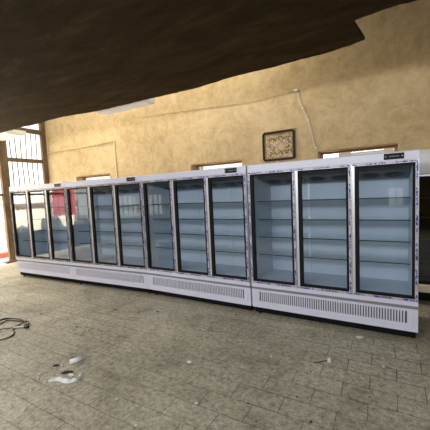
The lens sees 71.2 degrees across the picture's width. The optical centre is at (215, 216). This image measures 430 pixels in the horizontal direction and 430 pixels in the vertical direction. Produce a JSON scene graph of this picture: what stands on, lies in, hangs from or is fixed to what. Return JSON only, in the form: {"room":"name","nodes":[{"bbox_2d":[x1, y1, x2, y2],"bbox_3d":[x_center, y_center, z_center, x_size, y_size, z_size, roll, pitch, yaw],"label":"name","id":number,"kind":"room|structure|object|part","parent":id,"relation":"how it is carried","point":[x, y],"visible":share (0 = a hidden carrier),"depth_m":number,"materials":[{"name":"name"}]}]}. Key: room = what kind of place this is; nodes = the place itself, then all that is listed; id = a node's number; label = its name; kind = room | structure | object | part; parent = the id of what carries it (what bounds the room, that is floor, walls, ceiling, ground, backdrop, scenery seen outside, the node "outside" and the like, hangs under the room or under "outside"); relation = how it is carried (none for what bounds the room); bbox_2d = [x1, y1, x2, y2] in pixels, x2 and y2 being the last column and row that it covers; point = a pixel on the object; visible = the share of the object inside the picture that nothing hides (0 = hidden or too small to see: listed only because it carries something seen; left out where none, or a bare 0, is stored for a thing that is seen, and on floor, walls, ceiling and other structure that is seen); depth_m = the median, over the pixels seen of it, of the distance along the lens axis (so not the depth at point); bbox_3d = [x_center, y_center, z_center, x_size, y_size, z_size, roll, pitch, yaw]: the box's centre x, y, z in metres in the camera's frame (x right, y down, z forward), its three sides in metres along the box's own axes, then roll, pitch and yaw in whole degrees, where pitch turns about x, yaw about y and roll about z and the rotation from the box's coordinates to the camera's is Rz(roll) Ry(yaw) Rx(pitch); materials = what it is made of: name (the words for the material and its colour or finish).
{"room":"supermarket","nodes":[
{"label":"supermarket","id":0,"kind":"room"},
{"bbox_2d":[0,0,416,132],"bbox_3d":[-2.289,-1.626,0.456,14.590,0.035,9.457,0,5,30],"label":"ceiling","id":1,"kind":"structure","parent":0,"point":[59,58],"depth_m":3.33,"materials":[{"name":"brown wood"}]},
{"bbox_2d":[0,129,25,140],"bbox_3d":[-5.500,-2.118,7.765,1.120,0.115,0.540,0,5,30],"label":"light fixture","id":2,"kind":"object","parent":1,"relation":"attached to","point":[11,134],"visible":0.82,"depth_m":7.62,"materials":[{"name":"white plastic"}]},
{"bbox_2d":[0,133,24,140],"bbox_3d":[-5.485,-2.069,7.791,1.080,0.012,0.410,0,5,30],"label":"diffuser","id":3,"kind":"object","parent":2,"relation":"attached to","point":[3,136],"depth_m":7.67,"materials":[{"name":"white"}]},
{"bbox_2d":[95,98,154,114],"bbox_3d":[-1.780,-2.130,5.738,1.270,0.115,0.355,0,5,28],"label":"light fixture","id":4,"kind":"object","parent":1,"relation":"attached to","point":[151,101],"visible":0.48,"depth_m":5.68,"materials":[{"name":"white painted metal"},{"name":"white plastic"}]},
{"bbox_2d":[0,262,429,429],"bbox_3d":[-1.752,1.727,1.392,14.590,0.120,11.600,0,5,30],"label":"floor","id":5,"kind":"structure","parent":0,"point":[155,387],"depth_m":2.95,"materials":[{"name":"beige tile"}]},
{"bbox_2d":[0,318,29,340],"bbox_3d":[-2.862,1.493,3.979,0.697,0.042,0.655,0,5,30],"label":"cable coil","id":6,"kind":"object","parent":5,"relation":"on","point":[26,326],"visible":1,"depth_m":4.09,"materials":[{"name":"black"}]},
{"bbox_2d":[9,182,76,282],"bbox_3d":[-3.542,0.312,6.675,1.893,2.037,0.817,0,5,27],"label":"refrigerator","id":7,"kind":"object","parent":5,"relation":"on","point":[39,215],"visible":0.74,"depth_m":6.67,"materials":[{"name":"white metal"}]},
{"bbox_3d":[-4.290,0.171,6.604,0.619,1.484,0.023,0,5,27],"label":"door frame","id":8,"kind":"part","parent":7,"relation":"part of","materials":[{"name":"silver metal"}]},
{"bbox_3d":[-3.729,0.168,6.314,0.619,1.484,0.023,0,5,27],"label":"door frame","id":9,"kind":"part","parent":7,"relation":"part of","materials":[{"name":"silver metal"}]},
{"bbox_2d":[22,227,55,229],"bbox_3d":[-4.076,0.270,6.957,0.553,0.012,0.518,0,5,27],"label":"shelf","id":10,"kind":"object","parent":7,"relation":"attached to","point":[23,228],"depth_m":6.92,"materials":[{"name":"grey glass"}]},
{"bbox_2d":[23,237,57,240],"bbox_3d":[-4.065,0.512,6.976,0.553,0.012,0.518,0,5,27],"label":"shelf","id":11,"kind":"object","parent":7,"relation":"attached to","point":[26,238],"depth_m":6.95,"materials":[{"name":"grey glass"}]},
{"bbox_3d":[-3.684,0.933,6.394,1.891,0.047,0.056,0,5,27],"label":"sill","id":12,"kind":"part","parent":7,"relation":"part of","materials":[{"name":"white metal"}]},
{"bbox_3d":[-3.670,1.118,6.418,1.891,0.248,0.050,0,5,27],"label":"kick plate","id":13,"kind":"part","parent":7,"relation":"part of","materials":[{"name":"white metal"}]},
{"bbox_3d":[-3.488,1.248,6.769,1.853,0.082,0.730,0,5,27],"label":"frame","id":14,"kind":"part","parent":7,"relation":"part of","materials":[{"name":"black metal"}]},
{"bbox_2d":[41,227,66,230],"bbox_3d":[-3.540,0.268,6.680,0.607,0.012,0.518,0,5,27],"label":"shelf","id":15,"kind":"object","parent":7,"relation":"attached to","point":[57,228],"depth_m":6.64,"materials":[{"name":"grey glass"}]},
{"bbox_2d":[41,237,67,241],"bbox_3d":[-3.529,0.509,6.699,0.607,0.012,0.518,0,5,27],"label":"shelf","id":16,"kind":"object","parent":7,"relation":"attached to","point":[57,239],"depth_m":6.65,"materials":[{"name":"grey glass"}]},
{"bbox_3d":[-3.169,0.165,6.024,0.619,1.484,0.023,0,5,27],"label":"door frame","id":17,"kind":"part","parent":7,"relation":"part of","materials":[{"name":"silver metal"}]},
{"bbox_2d":[48,373,82,383],"bbox_3d":[-1.423,1.525,2.817,0.301,0.026,0.115,-3,5,-8],"label":"strip","id":18,"kind":"object","parent":5,"relation":"on","point":[62,379],"visible":1,"depth_m":2.81,"materials":[{"name":"white"}]},
{"bbox_2d":[61,370,72,373],"bbox_3d":[-1.459,1.526,2.947,0.110,0.012,0.040,-3,4,-2],"label":"scrap","id":19,"kind":"object","parent":5,"relation":"on","point":[67,371],"visible":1,"depth_m":2.94,"materials":[{"name":"grey"}]},
{"bbox_2d":[69,355,84,363],"bbox_3d":[-1.449,1.492,3.135,0.144,0.048,0.048,-5,5,-32],"label":"tube","id":20,"kind":"object","parent":5,"relation":"on","point":[80,358],"visible":1,"depth_m":3.12,"materials":[{"name":"white plastic"}]},
{"bbox_2d":[65,176,151,293],"bbox_3d":[-1.855,0.302,5.808,1.893,2.037,0.817,0,5,27],"label":"refrigerator","id":21,"kind":"object","parent":5,"relation":"on","point":[106,217],"visible":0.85,"depth_m":5.80,"materials":[{"name":"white metal"}]},
{"bbox_3d":[-2.603,0.162,5.734,0.619,1.484,0.023,0,5,27],"label":"door frame","id":22,"kind":"part","parent":21,"relation":"part of","materials":[{"name":"silver metal"}]},
{"bbox_2d":[80,239,114,243],"bbox_3d":[-2.380,0.503,6.107,0.553,0.012,0.518,0,5,27],"label":"shelf","id":23,"kind":"object","parent":21,"relation":"attached to","point":[87,241],"depth_m":6.09,"materials":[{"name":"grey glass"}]},
{"bbox_2d":[81,228,113,231],"bbox_3d":[-2.391,0.261,6.088,0.553,0.012,0.518,0,5,27],"label":"shelf","id":24,"kind":"object","parent":21,"relation":"attached to","point":[82,229],"depth_m":6.07,"materials":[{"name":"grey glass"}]},
{"bbox_3d":[-2.041,0.159,5.446,0.619,1.484,0.023,0,5,27],"label":"door frame","id":25,"kind":"part","parent":21,"relation":"part of","materials":[{"name":"silver metal"}]},
{"bbox_3d":[-1.996,0.923,5.526,1.891,0.047,0.056,0,5,27],"label":"sill","id":26,"kind":"part","parent":21,"relation":"part of","materials":[{"name":"white metal"}]},
{"bbox_3d":[-1.982,1.109,5.551,1.891,0.248,0.050,0,5,27],"label":"kick plate","id":27,"kind":"part","parent":21,"relation":"part of","materials":[{"name":"white metal"}]},
{"bbox_3d":[-1.802,1.239,5.903,1.853,0.082,0.730,0,5,27],"label":"frame","id":28,"kind":"part","parent":21,"relation":"part of","materials":[{"name":"black metal"}]},
{"bbox_2d":[99,240,139,245],"bbox_3d":[-1.842,0.500,5.832,0.607,0.012,0.518,0,5,27],"label":"shelf","id":29,"kind":"object","parent":21,"relation":"attached to","point":[124,242],"depth_m":5.78,"materials":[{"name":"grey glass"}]},
{"bbox_2d":[98,228,140,232],"bbox_3d":[-1.853,0.258,5.813,0.607,0.012,0.518,0,5,27],"label":"shelf","id":30,"kind":"object","parent":21,"relation":"attached to","point":[123,230],"depth_m":5.79,"materials":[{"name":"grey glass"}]},
{"bbox_2d":[101,216,138,218],"bbox_3d":[-1.864,0.019,5.794,0.607,0.012,0.518,0,5,27],"label":"shelf","id":31,"kind":"object","parent":21,"relation":"attached to","point":[121,217],"depth_m":5.77,"materials":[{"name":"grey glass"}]},
{"bbox_3d":[-1.479,0.156,5.159,0.619,1.484,0.023,0,5,27],"label":"door frame","id":32,"kind":"part","parent":21,"relation":"part of","materials":[{"name":"silver metal"}]},
{"bbox_2d":[123,229,141,232],"bbox_3d":[-1.315,0.255,5.538,0.553,0.012,0.518,0,5,27],"label":"shelf","id":33,"kind":"object","parent":21,"relation":"attached to","point":[138,230],"depth_m":5.44,"materials":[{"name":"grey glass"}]},
{"bbox_2d":[124,241,142,246],"bbox_3d":[-1.304,0.497,5.557,0.553,0.012,0.518,0,5,27],"label":"shelf","id":34,"kind":"object","parent":21,"relation":"attached to","point":[139,242],"depth_m":5.59,"materials":[{"name":"grey glass"}]},
{"bbox_2d":[141,166,254,310],"bbox_3d":[-0.175,0.298,4.881,1.893,2.037,0.817,0,5,31],"label":"refrigerator","id":35,"kind":"object","parent":5,"relation":"on","point":[197,228],"visible":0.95,"depth_m":4.87,"materials":[{"name":"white metal"}]},
{"bbox_3d":[-0.925,0.154,4.853,0.619,1.484,0.023,0,5,31],"label":"door frame","id":36,"kind":"part","parent":35,"relation":"part of","materials":[{"name":"silver metal"}]},
{"bbox_2d":[152,202,189,204],"bbox_3d":[-0.714,-0.233,5.156,0.553,0.012,0.518,0,5,31],"label":"shelf","id":37,"kind":"object","parent":35,"relation":"attached to","point":[153,203],"depth_m":5.20,"materials":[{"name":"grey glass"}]},
{"bbox_2d":[155,229,194,233],"bbox_3d":[-0.692,0.253,5.194,0.553,0.012,0.518,0,5,31],"label":"shelf","id":38,"kind":"object","parent":35,"relation":"attached to","point":[160,231],"depth_m":5.20,"materials":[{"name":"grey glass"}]},
{"bbox_2d":[155,216,195,218],"bbox_3d":[-0.703,0.014,5.175,0.553,0.012,0.518,0,5,31],"label":"shelf","id":39,"kind":"object","parent":35,"relation":"attached to","point":[156,217],"depth_m":5.21,"materials":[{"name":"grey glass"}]},
{"bbox_3d":[-0.383,0.155,4.531,0.619,1.484,0.023,0,5,31],"label":"door frame","id":40,"kind":"part","parent":35,"relation":"part of","materials":[{"name":"silver metal"}]},
{"bbox_3d":[-0.336,0.919,4.610,1.891,0.047,0.056,0,5,31],"label":"sill","id":41,"kind":"part","parent":35,"relation":"part of","materials":[{"name":"white metal"}]},
{"bbox_3d":[-0.322,1.105,4.635,1.891,0.248,0.050,0,5,31],"label":"kick plate","id":42,"kind":"part","parent":35,"relation":"part of","materials":[{"name":"white metal"}]},
{"bbox_2d":[179,201,223,203],"bbox_3d":[-0.195,-0.232,4.847,0.607,0.012,0.518,0,5,31],"label":"shelf","id":43,"kind":"object","parent":35,"relation":"attached to","point":[213,201],"depth_m":4.77,"materials":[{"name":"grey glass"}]},
{"bbox_3d":[-0.120,1.235,4.975,1.853,0.082,0.730,0,5,31],"label":"frame","id":44,"kind":"part","parent":35,"relation":"part of","materials":[{"name":"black metal"}]},
{"bbox_2d":[180,216,227,219],"bbox_3d":[-0.183,0.015,4.867,0.607,0.012,0.518,0,5,31],"label":"shelf","id":45,"kind":"object","parent":35,"relation":"attached to","point":[197,217],"depth_m":4.79,"materials":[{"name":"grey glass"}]},
{"bbox_2d":[182,230,226,234],"bbox_3d":[-0.172,0.254,4.886,0.607,0.012,0.518,0,5,31],"label":"shelf","id":46,"kind":"object","parent":35,"relation":"attached to","point":[197,232],"depth_m":4.86,"materials":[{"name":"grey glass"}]},
{"bbox_2d":[213,201,242,202],"bbox_3d":[0.325,-0.232,4.539,0.553,0.012,0.518,0,5,31],"label":"shelf","id":47,"kind":"object","parent":35,"relation":"attached to","point":[222,201],"depth_m":4.40,"materials":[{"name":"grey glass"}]},
{"bbox_3d":[0.160,0.155,4.209,0.619,1.484,0.023,0,5,31],"label":"door frame","id":48,"kind":"part","parent":35,"relation":"part of","materials":[{"name":"silver metal"}]},
{"bbox_2d":[214,216,243,219],"bbox_3d":[0.336,0.015,4.559,0.553,0.012,0.518,0,5,31],"label":"shelf","id":49,"kind":"object","parent":35,"relation":"attached to","point":[229,217],"depth_m":4.49,"materials":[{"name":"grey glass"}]},
{"bbox_2d":[215,231,243,236],"bbox_3d":[0.347,0.254,4.577,0.553,0.012,0.518,0,5,31],"label":"shelf","id":50,"kind":"object","parent":35,"relation":"attached to","point":[229,233],"depth_m":4.54,"materials":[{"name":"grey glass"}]},
{"bbox_2d":[247,149,418,338],"bbox_3d":[1.473,0.298,3.913,1.893,2.037,0.817,0,5,30],"label":"refrigerator","id":51,"kind":"object","parent":5,"relation":"on","point":[334,240],"visible":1,"depth_m":3.80,"materials":[{"name":"white metal"}]},
{"bbox_3d":[0.723,0.155,3.879,0.619,1.484,0.023,0,5,30],"label":"door frame","id":52,"kind":"part","parent":51,"relation":"part of","materials":[{"name":"silver metal"}]},
{"bbox_2d":[259,254,291,256],"bbox_3d":[0.965,0.496,4.240,0.553,0.012,0.518,0,5,30],"label":"shelf","id":53,"kind":"object","parent":51,"relation":"attached to","point":[259,254],"depth_m":4.05,"materials":[{"name":"grey glass"}]},
{"bbox_2d":[257,199,302,201],"bbox_3d":[0.931,-0.232,4.183,0.553,0.012,0.518,0,5,30],"label":"shelf","id":54,"kind":"object","parent":51,"relation":"attached to","point":[258,200],"depth_m":4.15,"materials":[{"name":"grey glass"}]},
{"bbox_2d":[258,232,306,238],"bbox_3d":[0.954,0.254,4.221,0.553,0.012,0.518,0,5,30],"label":"shelf","id":55,"kind":"object","parent":51,"relation":"attached to","point":[264,234],"depth_m":4.21,"materials":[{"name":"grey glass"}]},
{"bbox_2d":[258,216,307,219],"bbox_3d":[0.943,0.015,4.203,0.553,0.012,0.518,0,5,30],"label":"shelf","id":56,"kind":"object","parent":51,"relation":"attached to","point":[260,217],"depth_m":4.20,"materials":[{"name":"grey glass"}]},
{"bbox_3d":[1.269,0.155,3.562,0.619,1.484,0.023,0,5,30],"label":"door frame","id":57,"kind":"part","parent":51,"relation":"part of","materials":[{"name":"silver metal"}]},
{"bbox_2d":[302,197,345,200],"bbox_3d":[1.454,-0.232,3.880,0.607,0.012,0.518,0,5,30],"label":"shelf","id":58,"kind":"object","parent":51,"relation":"attached to","point":[344,198],"depth_m":3.75,"materials":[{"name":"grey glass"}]},
{"bbox_2d":[303,233,345,240],"bbox_3d":[1.476,0.254,3.918,0.607,0.012,0.518,0,5,30],"label":"shelf","id":59,"kind":"object","parent":51,"relation":"attached to","point":[310,234],"depth_m":3.98,"materials":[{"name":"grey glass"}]},
{"bbox_2d":[303,216,345,220],"bbox_3d":[1.465,0.015,3.899,0.607,0.012,0.518,0,5,30],"label":"shelf","id":60,"kind":"object","parent":51,"relation":"attached to","point":[343,218],"depth_m":3.87,"materials":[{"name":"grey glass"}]},
{"bbox_2d":[304,257,346,260],"bbox_3d":[1.487,0.496,3.937,0.607,0.012,0.518,0,5,30],"label":"shelf","id":61,"kind":"object","parent":51,"relation":"attached to","point":[304,257],"depth_m":3.71,"materials":[{"name":"grey glass"}]},
{"bbox_3d":[1.315,0.919,3.641,1.891,0.047,0.056,0,5,30],"label":"sill","id":62,"kind":"part","parent":51,"relation":"part of","materials":[{"name":"white metal"}]},
{"bbox_3d":[1.329,1.105,3.665,1.891,0.248,0.050,0,5,30],"label":"kick plate","id":63,"kind":"part","parent":51,"relation":"part of","materials":[{"name":"white metal"}]},
{"bbox_3d":[1.528,1.235,4.007,1.853,0.082,0.730,0,5,30],"label":"frame","id":64,"kind":"part","parent":51,"relation":"part of","materials":[{"name":"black metal"}]},
{"bbox_2d":[359,234,409,242],"bbox_3d":[1.998,0.254,3.615,0.553,0.012,0.518,0,5,30],"label":"shelf","id":65,"kind":"object","parent":51,"relation":"attached to","point":[361,235],"depth_m":3.65,"materials":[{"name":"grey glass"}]},
{"bbox_2d":[360,260,409,264],"bbox_3d":[2.009,0.496,3.634,0.553,0.012,0.518,0,5,30],"label":"shelf","id":66,"kind":"object","parent":51,"relation":"attached to","point":[360,260],"depth_m":3.39,"materials":[{"name":"grey glass"}]},
{"bbox_2d":[359,216,410,220],"bbox_3d":[1.987,0.015,3.596,0.553,0.012,0.518,0,5,30],"label":"shelf","id":67,"kind":"object","parent":51,"relation":"attached to","point":[361,218],"depth_m":3.49,"materials":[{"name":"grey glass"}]},
{"bbox_2d":[359,196,410,198],"bbox_3d":[1.976,-0.232,3.577,0.553,0.012,0.518,0,5,30],"label":"shelf","id":68,"kind":"object","parent":51,"relation":"attached to","point":[378,197],"depth_m":3.43,"materials":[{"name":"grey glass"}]},
{"bbox_3d":[1.815,0.155,3.245,0.619,1.484,0.023,0,5,30],"label":"door frame","id":69,"kind":"part","parent":51,"relation":"part of","materials":[{"name":"silver metal"}]},
{"bbox_2d":[418,149,429,300],"bbox_3d":[3.612,0.129,4.060,2.200,2.155,0.690,0,5,30],"label":"refrigerator","id":70,"kind":"object","parent":5,"relation":"on","point":[424,155],"visible":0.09,"depth_m":4.15,"materials":[{"name":"white"}]},
{"bbox_3d":[2.835,0.193,4.179,0.670,1.420,0.001,0,5,30],"label":"glass pane","id":71,"kind":"part","parent":70,"relation":"part of","materials":[{"name":"black glass"}]},
{"bbox_3d":[3.668,1.085,4.157,2.160,0.130,0.600,0,5,30],"label":"frame","id":72,"kind":"part","parent":70,"relation":"part of","materials":[{"name":"black metal"}]},
{"bbox_2d":[44,0,429,182],"bbox_3d":[0.909,-1.409,6.077,14.590,5.250,0.300,0,5,30],"label":"wall","id":73,"kind":"structure","parent":0,"point":[374,90],"depth_m":5.62,"materials":[{"name":"paint"}]},
{"bbox_2d":[46,135,117,177],"bbox_3d":[-3.847,-0.665,8.664,3.009,3.700,0.034,0,5,30],"label":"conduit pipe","id":74,"kind":"object","parent":73,"relation":"attached to","point":[46,135],"visible":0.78,"depth_m":8.24,"materials":[{"name":"paint"}]},
{"bbox_2d":[78,173,109,179],"bbox_3d":[-3.378,-0.786,8.581,1.420,0.810,0.300,0,5,30],"label":"window","id":75,"kind":"structure","parent":73,"relation":"in","point":[106,174],"depth_m":8.57,"materials":[{"name":"brown wood"}]},
{"bbox_3d":[-3.319,-0.797,8.684,1.420,0.810,0.060,0,5,30],"label":"frame","id":76,"kind":"part","parent":75,"relation":"part of","materials":[{"name":"brown wood"}]},
{"bbox_2d":[192,159,241,169],"bbox_3d":[0.073,-0.790,6.617,1.260,0.810,0.300,0,5,30],"label":"window","id":77,"kind":"structure","parent":73,"relation":"in","point":[199,166],"depth_m":6.62,"materials":[{"name":"brown wood"}]},
{"bbox_2d":[141,89,316,148],"bbox_3d":[-0.054,-1.827,6.389,4.228,1.225,0.027,0,5,30],"label":"wire","id":78,"kind":"object","parent":73,"relation":"attached to","point":[294,90],"visible":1,"depth_m":5.46,"materials":[{"name":"brown"}]},
{"bbox_2d":[262,128,295,162],"bbox_3d":[1.199,-1.338,5.722,0.645,0.612,0.042,0,5,30],"label":"framed plaque","id":79,"kind":"object","parent":73,"relation":"attached to","point":[277,145],"visible":1,"depth_m":5.71,"materials":[{"name":"brown wood"}]},
{"bbox_2d":[318,143,397,158],"bbox_3d":[2.461,-0.793,5.259,1.235,0.810,0.300,0,5,30],"label":"window","id":80,"kind":"structure","parent":73,"relation":"in","point":[392,147],"depth_m":5.21,"materials":[{"name":"brown wood"}]},
{"bbox_3d":[2.657,-0.796,5.279,0.520,0.705,0.041,0,5,30],"label":"blind panel","id":81,"kind":"part","parent":80,"relation":"part of","materials":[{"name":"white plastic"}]},
{"bbox_3d":[-8.084,-0.914,4.717,0.300,5.200,11.000,0,5,30],"label":"wall","id":82,"kind":"structure","parent":0,"visible":0},
{"bbox_2d":[0,122,49,263],"bbox_3d":[-6.859,-0.697,6.668,0.200,4.350,6.445,0,5,30],"label":"door","id":83,"kind":"structure","parent":82,"relation":"in","point":[4,159],"depth_m":8.48,"materials":[{"name":"brown paint"}]},
{"bbox_3d":[-5.869,-0.633,8.408,0.120,3.860,0.200,0,5,30],"label":"post","id":84,"kind":"part","parent":83,"relation":"part of","materials":[{"name":"brown paint"}]},
{"bbox_3d":[-5.792,1.264,8.539,0.200,0.055,0.380,0,5,30],"label":"foot plate","id":85,"kind":"part","parent":83,"relation":"part of","materials":[{"name":"brown paint"}]},
{"bbox_3d":[-5.617,-1.656,8.853,0.100,0.105,1.005,0,5,30],"label":"rail","id":86,"kind":"part","parent":83,"relation":"part of","materials":[{"name":"brown paint"}]},
{"bbox_3d":[-5.657,-2.535,8.784,0.100,0.130,1.005,0,5,30],"label":"rail","id":87,"kind":"part","parent":83,"relation":"part of","materials":[{"name":"brown paint"}]},
{"bbox_3d":[-5.304,-0.983,9.402,0.120,4.350,0.130,0,5,30],"label":"post","id":88,"kind":"part","parent":83,"relation":"part of","materials":[{"name":"brown paint"}]},
{"label":"outside","id":89,"kind":"structure","parent":0,"visible":0},
{"bbox_2d":[0,222,7,262],"bbox_3d":[-15.152,1.439,13.027,20.210,0.100,40.000,0,5,30],"label":"ground","id":90,"kind":"structure","parent":89,"point":[3,245],"depth_m":13.41,"materials":[{"name":"white"}]},
{"bbox_2d":[0,251,7,258],"bbox_3d":[-7.194,1.298,8.572,0.350,0.150,3.350,0,5,30],"label":"kerb","id":91,"kind":"object","parent":90,"relation":"on","point":[2,254],"depth_m":9.32,"materials":[{"name":"red"}]}
]}

